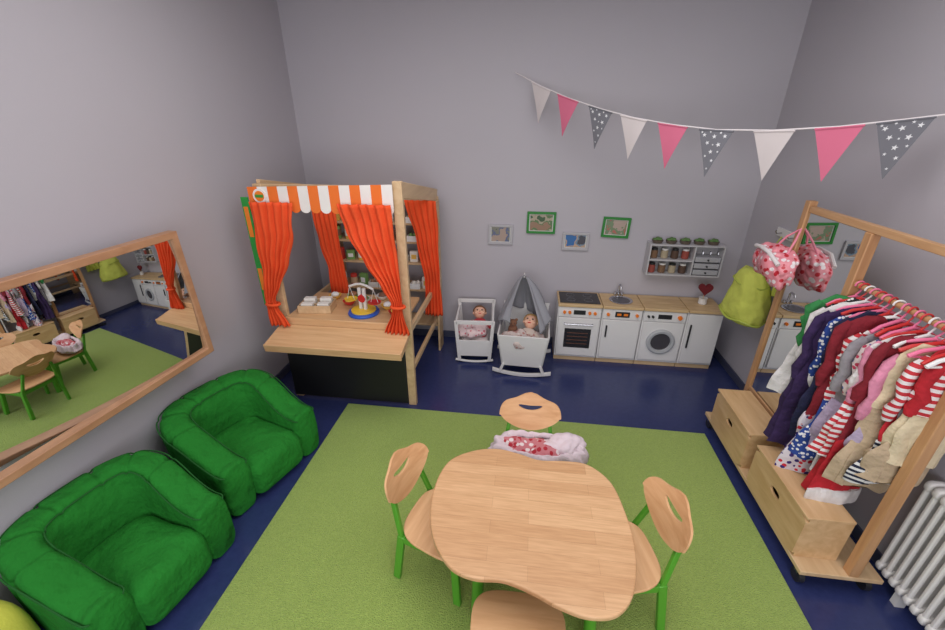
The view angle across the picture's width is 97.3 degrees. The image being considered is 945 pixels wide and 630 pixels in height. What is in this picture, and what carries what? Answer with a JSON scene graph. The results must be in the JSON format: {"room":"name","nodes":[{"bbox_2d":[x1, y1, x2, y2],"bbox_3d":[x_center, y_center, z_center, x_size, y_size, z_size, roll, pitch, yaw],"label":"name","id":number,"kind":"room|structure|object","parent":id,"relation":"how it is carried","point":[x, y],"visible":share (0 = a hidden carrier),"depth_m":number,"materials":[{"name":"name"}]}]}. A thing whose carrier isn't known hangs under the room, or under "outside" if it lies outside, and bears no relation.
{"room":"children's room","nodes":[
{"label":"children's room","id":0,"kind":"room"},
{"bbox_2d":[0,0,322,610],"bbox_3d":[-1.928,-0.075,1.372,0.100,2.980,5.620,3,25,7],"label":"wall","id":1,"kind":"structure","parent":0,"point":[122,121],"depth_m":2.22,"materials":[{"name":"paint"}]},
{"bbox_2d":[0,230,213,489],"bbox_3d":[-1.779,0.156,1.793,0.155,0.777,1.330,6,26,12],"label":"wall mirror","id":2,"kind":"object","parent":1,"relation":"attached to","point":[84,338],"visible":1,"depth_m":1.85,"materials":[{"name":"mirror"}]},
{"bbox_2d":[32,363,290,625],"bbox_3d":[-1.873,1.248,1.978,0.012,0.070,5.420,3,25,7],"label":"baseboard","id":3,"kind":"structure","parent":1,"relation":"attached to","point":[286,369],"depth_m":3.58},
{"bbox_2d":[39,335,924,629],"bbox_3d":[0.029,1.432,1.784,4.050,0.100,5.620,3,25,7],"label":"floor","id":4,"kind":"structure","parent":0,"point":[670,398],"depth_m":3.18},
{"bbox_2d":[0,600,40,629],"bbox_3d":[-1.770,1.245,1.545,0.230,0.440,0.200,3,25,7],"label":"pouf","id":5,"kind":"object","parent":4,"relation":"on","point":[12,616],"visible":1,"depth_m":1.52,"materials":[{"name":"yellow fabric"}]},
{"bbox_2d":[0,450,234,629],"bbox_3d":[-1.571,1.030,1.883,0.585,0.523,0.671,8,26,16],"label":"armchair","id":6,"kind":"object","parent":4,"relation":"on","point":[119,545],"visible":1,"depth_m":1.82,"materials":[{"name":"green fabric"}]},
{"bbox_2d":[81,515,211,625],"bbox_3d":[-1.502,1.152,1.916,0.441,0.273,0.342,8,26,16],"label":"seat cushion","id":7,"kind":"object","parent":6,"relation":"on","point":[157,560],"depth_m":1.85,"materials":[{"name":"green fabric"}]},
{"bbox_2d":[156,369,318,515],"bbox_3d":[-1.423,0.722,2.557,0.654,0.513,0.712,11,27,22],"label":"armchair","id":8,"kind":"object","parent":4,"relation":"on","point":[239,433],"visible":0.95,"depth_m":2.49,"materials":[{"name":"green fabric"}]},
{"bbox_2d":[213,416,302,492],"bbox_3d":[-1.350,0.847,2.578,0.490,0.270,0.361,11,27,22],"label":"seat cushion","id":9,"kind":"object","parent":8,"relation":"on","point":[272,446],"depth_m":2.51,"materials":[{"name":"green fabric"}]},
{"bbox_2d":[240,179,443,404],"bbox_3d":[-0.865,-0.253,3.313,1.095,1.670,1.448,5,25,11],"label":"market stall","id":10,"kind":"object","parent":4,"relation":"on","point":[335,354],"visible":0.97,"depth_m":2.90,"materials":[{"name":"brown wood"}]},
{"bbox_2d":[249,202,293,326],"bbox_3d":[-1.293,-0.316,2.806,0.332,0.871,0.055,3,25,7],"label":"curtain","id":11,"kind":"object","parent":10,"relation":"hanging from","point":[272,235],"depth_m":2.74,"materials":[{"name":"orange fabric"}]},
{"bbox_2d":[297,298,336,313],"bbox_3d":[-1.169,-0.071,3.142,0.240,0.060,0.160,0,25,0],"label":"crate","id":12,"kind":"object","parent":10,"relation":"on","point":[315,309],"visible":0.79,"depth_m":3.08,"materials":[{"name":"brown wood"}]},
{"bbox_2d":[312,211,348,293],"bbox_3d":[-1.152,-0.455,3.426,0.245,0.940,0.042,3,25,7],"label":"curtain","id":13,"kind":"object","parent":10,"relation":"hanging from","point":[325,224],"depth_m":3.39,"materials":[{"name":"orange fabric"}]},
{"bbox_2d":[263,325,409,360],"bbox_3d":[-0.936,0.186,2.895,0.972,0.102,0.245,3,25,7],"label":"counter","id":14,"kind":"object","parent":10,"relation":"on","point":[353,341],"depth_m":2.86,"materials":[{"name":"brown wood"}]},
{"bbox_2d":[285,316,387,329],"bbox_3d":[-0.959,0.088,3.000,0.930,0.115,0.017,3,25,7],"label":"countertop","id":15,"kind":"structure","parent":10,"relation":"on","point":[292,320],"depth_m":2.98,"materials":[{"name":"brown wood"}]},
{"bbox_2d":[337,223,349,291],"bbox_3d":[-1.251,-0.382,3.911,0.020,1.400,0.300,3,25,7],"label":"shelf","id":16,"kind":"object","parent":10,"relation":"attached to","point":[341,242],"depth_m":3.92,"materials":[{"name":"brown wood"}]},
{"bbox_2d":[346,249,355,258],"bbox_3d":[-1.099,-0.548,3.765,0.070,0.081,0.042,-2,25,-4],"label":"food box","id":17,"kind":"object","parent":10,"relation":"on","point":[350,253],"visible":1,"depth_m":3.75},
{"bbox_2d":[287,292,419,322],"bbox_3d":[-0.895,-0.054,3.210,0.870,0.025,0.500,3,25,7],"label":"countertop","id":18,"kind":"structure","parent":10,"relation":"on","point":[340,312],"depth_m":3.10,"materials":[{"name":"brown wood"}]},
{"bbox_2d":[344,283,380,318],"bbox_3d":[-0.805,-0.123,3.042,0.244,0.239,0.230,-10,27,-20],"label":"scale","id":19,"kind":"object","parent":10,"relation":"on","point":[364,310],"visible":1,"depth_m":3.03,"materials":[{"name":"blue paint"}]},
{"bbox_2d":[344,296,357,301],"bbox_3d":[-0.899,-0.115,3.083,0.096,0.021,0.096,9,26,18],"label":"tray","id":20,"kind":"object","parent":19,"relation":"on","point":[349,298],"depth_m":3.09,"materials":[{"name":"yellow paint"}]},
{"bbox_2d":[359,272,368,284],"bbox_3d":[-1.003,-0.332,3.852,0.070,0.116,0.043,9,27,20],"label":"food box","id":21,"kind":"object","parent":10,"relation":"on","point":[364,278],"visible":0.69,"depth_m":3.83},
{"bbox_2d":[336,204,409,335],"bbox_3d":[-0.638,-0.276,2.732,0.415,0.881,0.056,3,25,7],"label":"curtain","id":22,"kind":"object","parent":10,"relation":"hanging from","point":[369,227],"depth_m":2.66,"materials":[{"name":"orange fabric"}]},
{"bbox_2d":[410,250,418,261],"bbox_3d":[-0.517,-0.522,3.692,0.070,0.096,0.043,2,25,5],"label":"food box","id":23,"kind":"object","parent":10,"relation":"on","point":[414,255],"visible":0.92,"depth_m":3.68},
{"bbox_2d":[410,280,421,288],"bbox_3d":[-0.516,-0.284,3.804,0.090,0.071,0.090,3,25,7],"label":"storage basket","id":24,"kind":"object","parent":10,"relation":"on","point":[414,284],"visible":1,"depth_m":3.78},
{"bbox_2d":[404,200,442,315],"bbox_3d":[-0.402,-0.451,3.477,0.286,0.990,0.050,3,25,7],"label":"curtain","id":25,"kind":"object","parent":10,"relation":"hanging from","point":[422,214],"depth_m":3.41,"materials":[{"name":"orange fabric"}]},
{"bbox_2d":[435,199,443,350],"bbox_3d":[-0.306,-0.323,3.783,0.020,1.400,0.150,3,25,7],"label":"post","id":26,"kind":"object","parent":10,"relation":"attached to","point":[439,318],"depth_m":3.86,"materials":[{"name":"brown wood"}]},
{"bbox_2d":[454,298,495,361],"bbox_3d":[0.029,0.140,3.887,0.360,0.472,0.402,2,25,3],"label":"cradle","id":27,"kind":"object","parent":4,"relation":"on","point":[464,347],"visible":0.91,"depth_m":3.75,"materials":[{"name":"white paint"}]},
{"bbox_2d":[461,328,489,339],"bbox_3d":[0.029,0.186,3.908,0.260,0.100,0.340,2,25,3],"label":"mattress","id":28,"kind":"object","parent":27,"relation":"in","point":[486,337],"visible":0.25,"depth_m":3.77,"materials":[{"name":"fabric"}]},
{"bbox_2d":[458,324,487,337],"bbox_3d":[-0.003,0.129,3.783,0.286,0.152,0.256,3,25,7],"label":"blanket","id":29,"kind":"object","parent":28,"relation":"on","point":[470,331],"visible":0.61,"depth_m":3.72,"materials":[{"name":"fabric"}]},
{"bbox_2d":[473,305,490,336],"bbox_3d":[0.088,0.055,3.832,0.213,0.228,0.269,7,26,14],"label":"doll","id":30,"kind":"object","parent":29,"relation":"on","point":[479,311],"visible":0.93,"depth_m":3.83,"materials":[{"name":"plastic"}]},
{"bbox_2d":[200,403,811,629],"bbox_3d":[0.181,1.245,2.053,2.625,0.013,2.300,3,25,7],"label":"rug","id":31,"kind":"object","parent":4,"relation":"on","point":[325,560],"visible":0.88,"depth_m":2.14,"materials":[{"name":"carpet"}]},
{"bbox_2d":[384,442,461,606],"bbox_3d":[-0.170,0.944,1.950,0.413,0.624,0.351,10,27,21],"label":"chair","id":32,"kind":"object","parent":31,"relation":"on","point":[416,534],"visible":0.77,"depth_m":1.90,"materials":[{"name":"brown wood"}]},
{"bbox_2d":[470,590,565,629],"bbox_3d":[0.156,1.172,1.459,0.351,0.624,0.413,3,25,7],"label":"chair","id":33,"kind":"object","parent":31,"relation":"on","point":[492,609],"visible":0.82,"depth_m":1.57,"materials":[{"name":"brown wood"}]},
{"bbox_2d":[499,392,560,433],"bbox_3d":[0.300,0.798,2.263,0.351,0.624,0.413,3,25,7],"label":"chair","id":34,"kind":"object","parent":31,"relation":"on","point":[549,414],"visible":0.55,"depth_m":2.31,"materials":[{"name":"brown wood"}]},
{"bbox_2d":[488,430,588,463],"bbox_3d":[0.355,0.722,2.247,0.547,0.159,0.236,2,25,5],"label":"basket","id":35,"kind":"object","parent":34,"relation":"on","point":[566,446],"visible":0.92,"depth_m":2.21,"materials":[{"name":"white fabric"}]},
{"bbox_2d":[430,449,636,629],"bbox_3d":[0.231,1.062,1.855,0.841,0.488,0.750,3,25,7],"label":"table","id":36,"kind":"object","parent":31,"relation":"on","point":[558,533],"visible":0.99,"depth_m":1.68,"materials":[{"name":"brown wood"}]},
{"bbox_2d":[628,476,692,629],"bbox_3d":[0.655,1.017,1.792,0.413,0.624,0.351,-2,25,-4],"label":"chair","id":37,"kind":"object","parent":31,"relation":"on","point":[678,535],"visible":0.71,"depth_m":1.72,"materials":[{"name":"brown wood"}]},
{"bbox_2d":[492,273,550,376],"bbox_3d":[0.454,0.073,3.620,0.500,0.815,0.476,4,25,9],"label":"cradle","id":38,"kind":"object","parent":4,"relation":"on","point":[525,298],"visible":0.99,"depth_m":3.52,"materials":[{"name":"white paint"}]},
{"bbox_3d":[0.454,0.281,3.712,0.280,0.120,0.320,3,25,7],"label":"mattress","id":39,"kind":"object","parent":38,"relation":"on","visible":0},
{"bbox_2d":[501,328,544,348],"bbox_3d":[0.435,0.205,3.543,0.382,0.171,0.228,3,25,7],"label":"blanket","id":40,"kind":"object","parent":39,"relation":"on","point":[520,332],"visible":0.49,"depth_m":3.50,"materials":[{"name":"fabric"}]},
{"bbox_2d":[508,318,517,330],"bbox_3d":[0.349,0.097,3.597,0.076,0.155,0.075,-19,31,-34],"label":"teddy bear","id":41,"kind":"object","parent":40,"relation":"on","point":[512,327],"visible":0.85,"depth_m":3.57},
{"bbox_2d":[523,314,539,337],"bbox_3d":[0.500,0.142,3.556,0.224,0.238,0.281,17,30,33],"label":"doll","id":42,"kind":"object","parent":40,"relation":"on","point":[530,321],"visible":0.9,"depth_m":3.56,"materials":[{"name":"plastic"}]},
{"bbox_2d":[552,291,602,360],"bbox_3d":[0.952,0.109,3.829,0.374,0.577,0.334,3,25,7],"label":"stove","id":43,"kind":"object","parent":4,"relation":"on","point":[577,318],"visible":1,"depth_m":3.70,"materials":[{"name":"white paint"}]},
{"bbox_2d":[557,291,602,308],"bbox_3d":[0.953,-0.140,3.726,0.374,0.024,0.312,3,25,7],"label":"countertop","id":44,"kind":"structure","parent":43,"relation":"on","point":[559,303],"depth_m":3.59,"materials":[{"name":"brown wood"}]},
{"bbox_2d":[559,292,600,304],"bbox_3d":[0.953,-0.154,3.720,0.344,0.006,0.250,3,25,7],"label":"cooktop","id":45,"kind":"object","parent":43,"relation":"in","point":[577,298],"depth_m":3.70,"materials":[{"name":"black glass"}]},
{"bbox_2d":[595,284,643,363],"bbox_3d":[1.309,0.079,3.768,0.334,0.684,0.324,3,25,7],"label":"sink","id":46,"kind":"object","parent":4,"relation":"on","point":[621,315],"visible":0.98,"depth_m":3.66,"materials":[{"name":"white paint"}]},
{"bbox_2d":[609,296,632,304],"bbox_3d":[1.309,-0.132,3.673,0.200,0.006,0.200,3,25,7],"label":"basin","id":47,"kind":"object","parent":46,"relation":"in","point":[613,300],"depth_m":3.66,"materials":[{"name":"metal"}]},
{"bbox_2d":[599,293,643,310],"bbox_3d":[1.310,-0.120,3.683,0.334,0.024,0.312,3,25,7],"label":"countertop","id":48,"kind":"structure","parent":46,"relation":"on","point":[636,304],"depth_m":3.61,"materials":[{"name":"brown wood"}]},
{"bbox_2d":[613,284,622,295],"bbox_3d":[1.321,-0.218,3.730,0.084,0.114,0.095,3,25,7],"label":"faucet","id":49,"kind":"object","parent":48,"relation":"on","point":[620,286],"depth_m":3.77,"materials":[{"name":"metal"}]},
{"bbox_2d":[633,295,688,365],"bbox_3d":[1.656,0.150,3.749,0.354,0.570,0.326,3,25,7],"label":"washing machine","id":50,"kind":"object","parent":4,"relation":"on","point":[663,319],"visible":0.95,"depth_m":3.61,"materials":[{"name":"white paint"}]},
{"bbox_2d":[637,295,688,312],"bbox_3d":[1.657,-0.100,3.640,0.354,0.024,0.312,3,25,7],"label":"countertop","id":51,"kind":"structure","parent":50,"relation":"on","point":[649,302],"depth_m":3.59,"materials":[{"name":"brown wood"}]},
{"bbox_2d":[674,297,723,368],"bbox_3d":[1.978,0.168,3.712,0.284,0.570,0.322,3,25,7],"label":"base cabinet","id":52,"kind":"object","parent":4,"relation":"on","point":[703,323],"visible":0.82,"depth_m":3.57,"materials":[{"name":"white paint"}]},
{"bbox_2d":[678,297,722,314],"bbox_3d":[1.979,-0.082,3.602,0.284,0.024,0.312,3,25,7],"label":"countertop","id":53,"kind":"structure","parent":52,"relation":"on","point":[691,303],"depth_m":3.55,"materials":[{"name":"brown wood"}]},
{"bbox_2d":[698,283,713,304],"bbox_3d":[1.985,-0.178,3.563,0.112,0.183,0.072,3,25,7],"label":"heart ornament","id":54,"kind":"object","parent":53,"relation":"on","point":[705,289],"visible":1,"depth_m":3.54,"materials":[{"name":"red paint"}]},
{"bbox_2d":[705,200,944,590],"bbox_3d":[1.774,0.329,2.140,0.350,1.599,1.222,3,25,7],"label":"rack","id":55,"kind":"object","parent":4,"relation":"on","point":[835,251],"visible":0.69,"depth_m":2.04,"materials":[{"name":"brown wood"}]},
{"bbox_2d":[711,389,783,468],"bbox_3d":[1.731,0.715,2.647,0.204,0.259,0.458,3,25,7],"label":"storage box","id":56,"kind":"object","parent":55,"relation":"on","point":[740,420],"visible":0.89,"depth_m":2.58,"materials":[{"name":"brown wood"}]},
{"bbox_2d":[752,228,801,290],"bbox_3d":[1.798,-0.353,2.473,0.178,0.341,0.369,3,25,7],"label":"bag","id":57,"kind":"object","parent":55,"relation":"hanging from","point":[777,262],"visible":1,"depth_m":2.39,"materials":[{"name":"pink fabric"}]},
{"bbox_2d":[747,445,856,560],"bbox_3d":[1.657,0.947,2.148,0.204,0.259,0.478,3,25,7],"label":"storage box","id":58,"kind":"object","parent":55,"relation":"on","point":[810,528],"visible":0.88,"depth_m":2.00,"materials":[{"name":"brown wood"}]},
{"bbox_2d":[749,213,866,416],"bbox_3d":[1.868,0.062,2.379,0.032,1.195,0.456,3,25,7],"label":"mirror","id":59,"kind":"object","parent":55,"relation":"attached to","point":[827,247],"depth_m":2.34,"materials":[{"name":"silver wood"}]},
{"bbox_2d":[766,294,851,393],"bbox_3d":[1.774,0.160,2.130,0.322,0.578,0.100,8,26,16],"label":"dress","id":60,"kind":"object","parent":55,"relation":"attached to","point":[780,379],"visible":0.23,"depth_m":2.17,"materials":[{"name":"fabric"}]},
{"bbox_2d":[826,281,872,305],"bbox_3d":[1.829,-0.100,1.982,0.239,0.135,0.016,2,25,3],"label":"clothes hanger","id":61,"kind":"object","parent":55,"relation":"hanging from","point":[858,292],"visible":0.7,"depth_m":1.98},
{"bbox_2d":[827,283,877,305],"bbox_3d":[1.825,-0.087,1.954,0.239,0.135,0.016,8,26,16],"label":"clothes hanger","id":62,"kind":"object","parent":55,"relation":"hanging from","point":[868,284],"visible":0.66,"depth_m":1.95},
{"bbox_2d":[836,288,892,311],"bbox_3d":[1.816,-0.058,1.892,0.239,0.135,0.016,8,26,17],"label":"clothes hanger","id":63,"kind":"object","parent":55,"relation":"hanging from","point":[870,292],"visible":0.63,"depth_m":1.90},
{"bbox_2d":[763,307,867,445],"bbox_3d":[1.752,0.329,2.097,0.303,0.823,0.094,6,25,12],"label":"dress","id":64,"kind":"object","parent":63,"relation":"hanging from","point":[777,429],"visible":0.38,"depth_m":2.10,"materials":[{"name":"fabric"}]},
{"bbox_2d":[850,286,883,306],"bbox_3d":[1.821,-0.072,1.923,0.239,0.135,0.016,5,25,11],"label":"clothes hanger","id":65,"kind":"object","parent":55,"relation":"hanging from","point":[866,288],"visible":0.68,"depth_m":1.92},
{"bbox_2d":[789,302,855,382],"bbox_3d":[1.786,0.221,2.079,0.314,0.623,0.114,11,27,22],"label":"dress","id":66,"kind":"object","parent":65,"relation":"hanging from","point":[833,308],"visible":0.03,"depth_m":1.99,"materials":[{"name":"fabric"}]},
{"bbox_2d":[841,291,894,315],"bbox_3d":[1.812,-0.044,1.862,0.239,0.135,0.016,8,26,16],"label":"clothes hanger","id":67,"kind":"object","parent":55,"relation":"hanging from","point":[845,313],"visible":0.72,"depth_m":1.88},
{"bbox_2d":[807,314,852,386],"bbox_3d":[1.797,0.202,2.001,0.280,0.507,0.119,8,26,17],"label":"shirt","id":68,"kind":"object","parent":67,"relation":"hanging from","point":[822,342],"visible":0.12,"depth_m":1.99,"materials":[{"name":"fabric"}]},
{"bbox_2d":[848,294,906,320],"bbox_3d":[1.807,-0.030,1.831,0.239,0.135,0.016,5,25,10],"label":"clothes hanger","id":69,"kind":"object","parent":55,"relation":"hanging from","point":[883,310],"visible":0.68,"depth_m":1.83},
{"bbox_2d":[788,309,894,436],"bbox_3d":[1.780,0.302,2.018,0.304,0.730,0.122,1,25,1],"label":"shirt","id":70,"kind":"object","parent":69,"relation":"hanging from","point":[805,400],"visible":0.04,"depth_m":2.04,"materials":[{"name":"fabric"}]},
{"bbox_2d":[869,303,914,333],"bbox_3d":[1.794,0.013,1.740,0.239,0.135,0.017,-3,25,-6],"label":"clothes hanger","id":71,"kind":"object","parent":55,"relation":"hanging from","point":[901,320],"visible":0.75,"depth_m":1.74,"materials":[{"name":"plastic"}]},
{"bbox_2d":[788,328,895,459],"bbox_3d":[1.761,0.379,1.936,0.323,0.724,0.119,5,25,10],"label":"dress","id":72,"kind":"object","parent":71,"relation":"hanging from","point":[797,447],"visible":0.13,"depth_m":2.02,"materials":[{"name":"fabric"}]},
{"bbox_2d":[879,297,904,323],"bbox_3d":[1.803,-0.016,1.801,0.239,0.135,0.016,-3,25,-6],"label":"clothes hanger","id":73,"kind":"object","parent":55,"relation":"hanging from","point":[888,313],"visible":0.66,"depth_m":1.80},
{"bbox_2d":[874,306,922,336],"bbox_3d":[1.789,0.027,1.709,0.239,0.135,0.016,-2,25,-4],"label":"clothes hanger","id":74,"kind":"object","parent":55,"relation":"hanging from","point":[880,333],"visible":0.7,"depth_m":1.71,"materials":[{"name":"plastic"}]},
{"bbox_2d":[808,330,889,444],"bbox_3d":[1.753,0.357,1.887,0.284,0.653,0.102,3,25,7],"label":"dress","id":75,"kind":"object","parent":74,"relation":"hanging from","point":[845,362],"visible":0.2,"depth_m":1.85,"materials":[{"name":"fabric"}]},
{"bbox_2d":[883,300,918,330],"bbox_3d":[1.798,-0.002,1.770,0.239,0.135,0.016,9,26,19],"label":"clothes hanger","id":76,"kind":"object","parent":55,"relation":"hanging from","point":[894,316],"visible":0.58,"depth_m":1.76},
{"bbox_2d":[774,315,901,473],"bbox_3d":[1.732,0.402,1.986,0.298,0.894,0.116,5,25,11],"label":"dress","id":77,"kind":"object","parent":76,"relation":"hanging from","point":[786,459],"visible":0.28,"depth_m":1.92,"materials":[{"name":"fabric"}]},
{"bbox_2d":[879,310,933,339],"bbox_3d":[1.785,0.041,1.679,0.239,0.135,0.016,0,25,-1],"label":"clothes hanger","id":78,"kind":"object","parent":55,"relation":"hanging from","point":[914,327],"visible":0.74,"depth_m":1.68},
{"bbox_2d":[809,339,879,469],"bbox_3d":[1.777,0.417,1.875,0.290,0.766,0.120,7,26,15],"label":"dress","id":79,"kind":"object","parent":78,"relation":"hanging from","point":[856,361],"visible":0.02,"depth_m":1.79,"materials":[{"name":"fabric"}]},
{"bbox_2d":[881,313,942,340],"bbox_3d":[1.780,0.055,1.648,0.239,0.135,0.016,4,25,10],"label":"clothes hanger","id":80,"kind":"object","parent":55,"relation":"hanging from","point":[921,331],"visible":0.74,"depth_m":1.65,"materials":[{"name":"plastic"}]},
{"bbox_2d":[805,334,916,456],"bbox_3d":[1.727,0.355,1.812,0.301,0.642,0.101,-1,25,-2],"label":"dress","id":81,"kind":"object","parent":80,"relation":"hanging from","point":[831,430],"visible":0.27,"depth_m":1.83,"materials":[{"name":"fabric"}]},
{"bbox_2d":[892,317,944,347],"bbox_3d":[1.776,0.069,1.617,0.239,0.135,0.016,-1,25,-1],"label":"clothes hanger","id":82,"kind":"object","parent":55,"relation":"hanging from","point":[928,335],"visible":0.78,"depth_m":1.62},
{"bbox_2d":[801,334,926,504],"bbox_3d":[1.729,0.480,1.829,0.273,0.893,0.126,6,26,13],"label":"dress","id":83,"kind":"object","parent":82,"relation":"hanging from","point":[817,487],"visible":0.38,"depth_m":1.86,"materials":[{"name":"fabric"}]},
{"bbox_2d":[898,326,944,351],"bbox_3d":[1.768,0.095,1.562,0.239,0.135,0.016,7,26,14],"label":"clothes hanger","id":84,"kind":"object","parent":55,"relation":"hanging from","point":[902,349],"visible":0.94,"depth_m":1.58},
{"bbox_2d":[822,343,938,493],"bbox_3d":[1.747,0.431,1.748,0.278,0.727,0.118,5,25,11],"label":"dress","id":85,"kind":"object","parent":84,"relation":"hanging from","point":[870,426],"visible":0.39,"depth_m":1.76,"materials":[{"name":"fabric"}]},
{"bbox_2d":[906,346,944,357],"bbox_3d":[1.763,0.109,1.533,0.239,0.135,0.016,4,25,9],"label":"clothes hanger","id":86,"kind":"object","parent":55,"relation":"hanging from","point":[914,354],"visible":0.84,"depth_m":1.56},
{"bbox_2d":[842,349,944,484],"bbox_3d":[1.774,0.424,1.696,0.281,0.682,0.099,0,25,0],"label":"shirt","id":87,"kind":"object","parent":86,"relation":"hanging from","point":[905,384],"visible":0.17,"depth_m":1.62,"materials":[{"name":"fabric"}]},
{"bbox_2d":[906,321,944,342],"bbox_3d":[1.772,0.083,1.589,0.239,0.135,0.016,9,27,20],"label":"clothes hanger","id":88,"kind":"object","parent":55,"relation":"hanging from","point":[934,339],"visible":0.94,"depth_m":1.59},
{"bbox_2d":[843,354,898,446],"bbox_3d":[1.761,0.382,1.753,0.290,0.578,0.112,2,25,4],"label":"shirt","id":89,"kind":"object","parent":88,"relation":"hanging from","point":[875,386],"visible":0.2,"depth_m":1.69,"materials":[{"name":"fabric"}]},
{"bbox_2d":[920,353,944,365],"bbox_3d":[1.759,0.122,1.504,0.239,0.135,0.016,-2,25,-4],"label":"clothes hanger","id":90,"kind":"object","parent":55,"relation":"hanging from","point":[933,358],"visible":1,"depth_m":1.51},
{"bbox_2d":[854,408,929,486],"bbox_3d":[1.790,0.418,1.661,0.288,0.618,0.112,3,25,6],"label":"dress","id":91,"kind":"object","parent":90,"relation":"hanging from","point":[873,461],"visible":0.29,"depth_m":1.73,"materials":[{"name":"fabric"}]},
{"bbox_2d":[924,357,944,368],"bbox_3d":[1.756,0.133,1.481,0.239,0.135,0.016,0,25,-1],"label":"clothes hanger","id":92,"kind":"object","parent":55,"relation":"hanging from","point":[932,365],"visible":1,"depth_m":1.50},
{"bbox_2d":[881,363,944,468],"bbox_3d":[1.779,0.373,1.605,0.232,0.508,0.103,3,25,7],"label":"shirt","id":93,"kind":"object","parent":92,"relation":"hanging from","point":[929,387],"visible":0.67,"depth_m":1.60,"materials":[{"name":"fabric"}]},
{"bbox_2d":[277,0,811,336],"bbox_3d":[0.395,-1.117,3.617,3.850,2.980,0.100,3,25,7],"label":"wall","id":94,"kind":"structure","parent":0,"point":[427,93],"depth_m":3.35,"materials":[{"name":"paint"}]},
{"bbox_2d":[413,328,552,342],"bbox_3d":[0.387,0.227,4.179,3.826,0.070,0.012,3,25,7],"label":"baseboard","id":95,"kind":"structure","parent":94,"relation":"attached to","point":[446,333],"depth_m":4.26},
{"bbox_2d":[488,224,512,244],"bbox_3d":[0.253,-0.726,3.750,0.220,0.180,0.020,3,25,7],"label":"framed photo","id":96,"kind":"object","parent":94,"relation":"attached to","point":[502,234],"visible":1,"depth_m":3.75},
{"bbox_2d":[491,227,509,241],"bbox_3d":[0.253,-0.727,3.751,0.164,0.128,0.002,3,25,7],"label":"print","id":97,"kind":"object","parent":96,"relation":"attached to","point":[498,234],"depth_m":3.75},
{"bbox_2d":[526,211,556,233],"bbox_3d":[0.604,-0.811,3.659,0.250,0.190,0.020,3,25,7],"label":"framed photo","id":98,"kind":"object","parent":94,"relation":"attached to","point":[537,222],"visible":1,"depth_m":3.66},
{"bbox_2d":[530,215,552,230],"bbox_3d":[0.605,-0.811,3.660,0.194,0.138,0.002,3,25,7],"label":"print","id":99,"kind":"object","parent":98,"relation":"attached to","point":[537,222],"depth_m":3.66},
{"bbox_2d":[561,232,589,250],"bbox_3d":[0.912,-0.653,3.687,0.230,0.160,0.020,3,25,7],"label":"framed photo","id":100,"kind":"object","parent":94,"relation":"attached to","point":[579,241],"visible":1,"depth_m":3.69},
{"bbox_2d":[565,235,585,247],"bbox_3d":[0.912,-0.653,3.688,0.174,0.108,0.002,3,25,7],"label":"print","id":101,"kind":"object","parent":100,"relation":"attached to","point":[571,241],"depth_m":3.69},
{"bbox_2d":[601,216,631,238],"bbox_3d":[1.239,-0.755,3.592,0.236,0.183,0.020,3,25,7],"label":"framed photo","id":102,"kind":"object","parent":94,"relation":"attached to","point":[612,227],"visible":1,"depth_m":3.59},
{"bbox_2d":[604,220,627,234],"bbox_3d":[1.239,-0.755,3.592,0.174,0.123,0.002,5,25,6],"label":"print","id":103,"kind":"object","parent":102,"relation":"attached to","point":[611,227],"depth_m":3.59},
{"bbox_2d":[642,241,726,277],"bbox_3d":[1.805,-0.476,3.564,0.600,0.272,0.155,3,25,7],"label":"wall shelf","id":104,"kind":"object","parent":94,"relation":"attached to","point":[706,260],"visible":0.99,"depth_m":3.54,"materials":[{"name":"paint"}]},
{"bbox_2d":[660,247,668,258],"bbox_3d":[1.647,-0.533,3.570,0.060,0.085,0.059,3,25,7],"label":"spice jar","id":105,"kind":"object","parent":104,"relation":"on","point":[664,252],"visible":1,"depth_m":3.55,"materials":[{"name":"glass"}]},
{"bbox_2d":[670,248,678,258],"bbox_3d":[1.732,-0.528,3.560,0.060,0.085,0.059,3,25,7],"label":"spice jar","id":106,"kind":"object","parent":104,"relation":"on","point":[675,251],"visible":1,"depth_m":3.54,"materials":[{"name":"glass"}]},
{"bbox_2d":[515,72,944,180],"bbox_3d":[1.193,-1.187,2.487,0.064,0.639,2.544,-22,33,-39],"label":"bunting","id":107,"kind":"object","parent":94,"relation":"hanging from","point":[895,137],"visible":1,"depth_m":2.21,"materials":[{"name":"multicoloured fabric"}]},
{"bbox_2d":[698,296,707,304],"bbox_3d":[1.985,-0.122,3.589,0.072,0.060,0.072,3,25,7],"label":"pot","id":108,"kind":"object","parent":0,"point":[702,300],"depth_m":3.57,"materials":[{"name":"ceramic"}]},
{"bbox_2d":[715,0,944,554],"bbox_3d":[1.987,0.145,0.898,0.100,2.980,5.620,3,25,7],"label":"wall","id":109,"kind":"structure","parent":0,"point":[857,61],"depth_m":2.24,"materials":[{"name":"paint"}]},
{"bbox_2d":[775,227,794,241],"bbox_3d":[2.176,-0.524,2.840,0.064,0.060,0.440,3,25,7],"label":"hook rail","id":110,"kind":"object","parent":109,"relation":"attached to","point":[780,231],"visible":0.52,"depth_m":2.94,"materials":[{"name":"white paint"}]},
{"bbox_2d":[718,236,781,328],"bbox_3d":[2.043,-0.267,3.046,0.284,0.634,0.456,3,25,7],"label":"bag","id":111,"kind":"object","parent":110,"relation":"hanging from","point":[747,302],"visible":0.94,"depth_m":2.97,"materials":[{"name":"fabric"}]},
{"bbox_2d":[713,347,924,627],"bbox_3d":[1.932,1.462,1.518,0.012,0.070,5.420,3,25,7],"label":"baseboard","id":112,"kind":"structure","parent":109,"relation":"attached to","point":[857,531],"depth_m":3.44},
{"bbox_2d":[875,481,944,629],"bbox_3d":[1.899,1.162,1.495,0.084,0.633,0.874,3,25,7],"label":"radiator","id":113,"kind":"object","parent":109,"relation":"attached to","point":[913,562],"visible":1,"depth_m":1.77,"materials":[{"name":"metal"}]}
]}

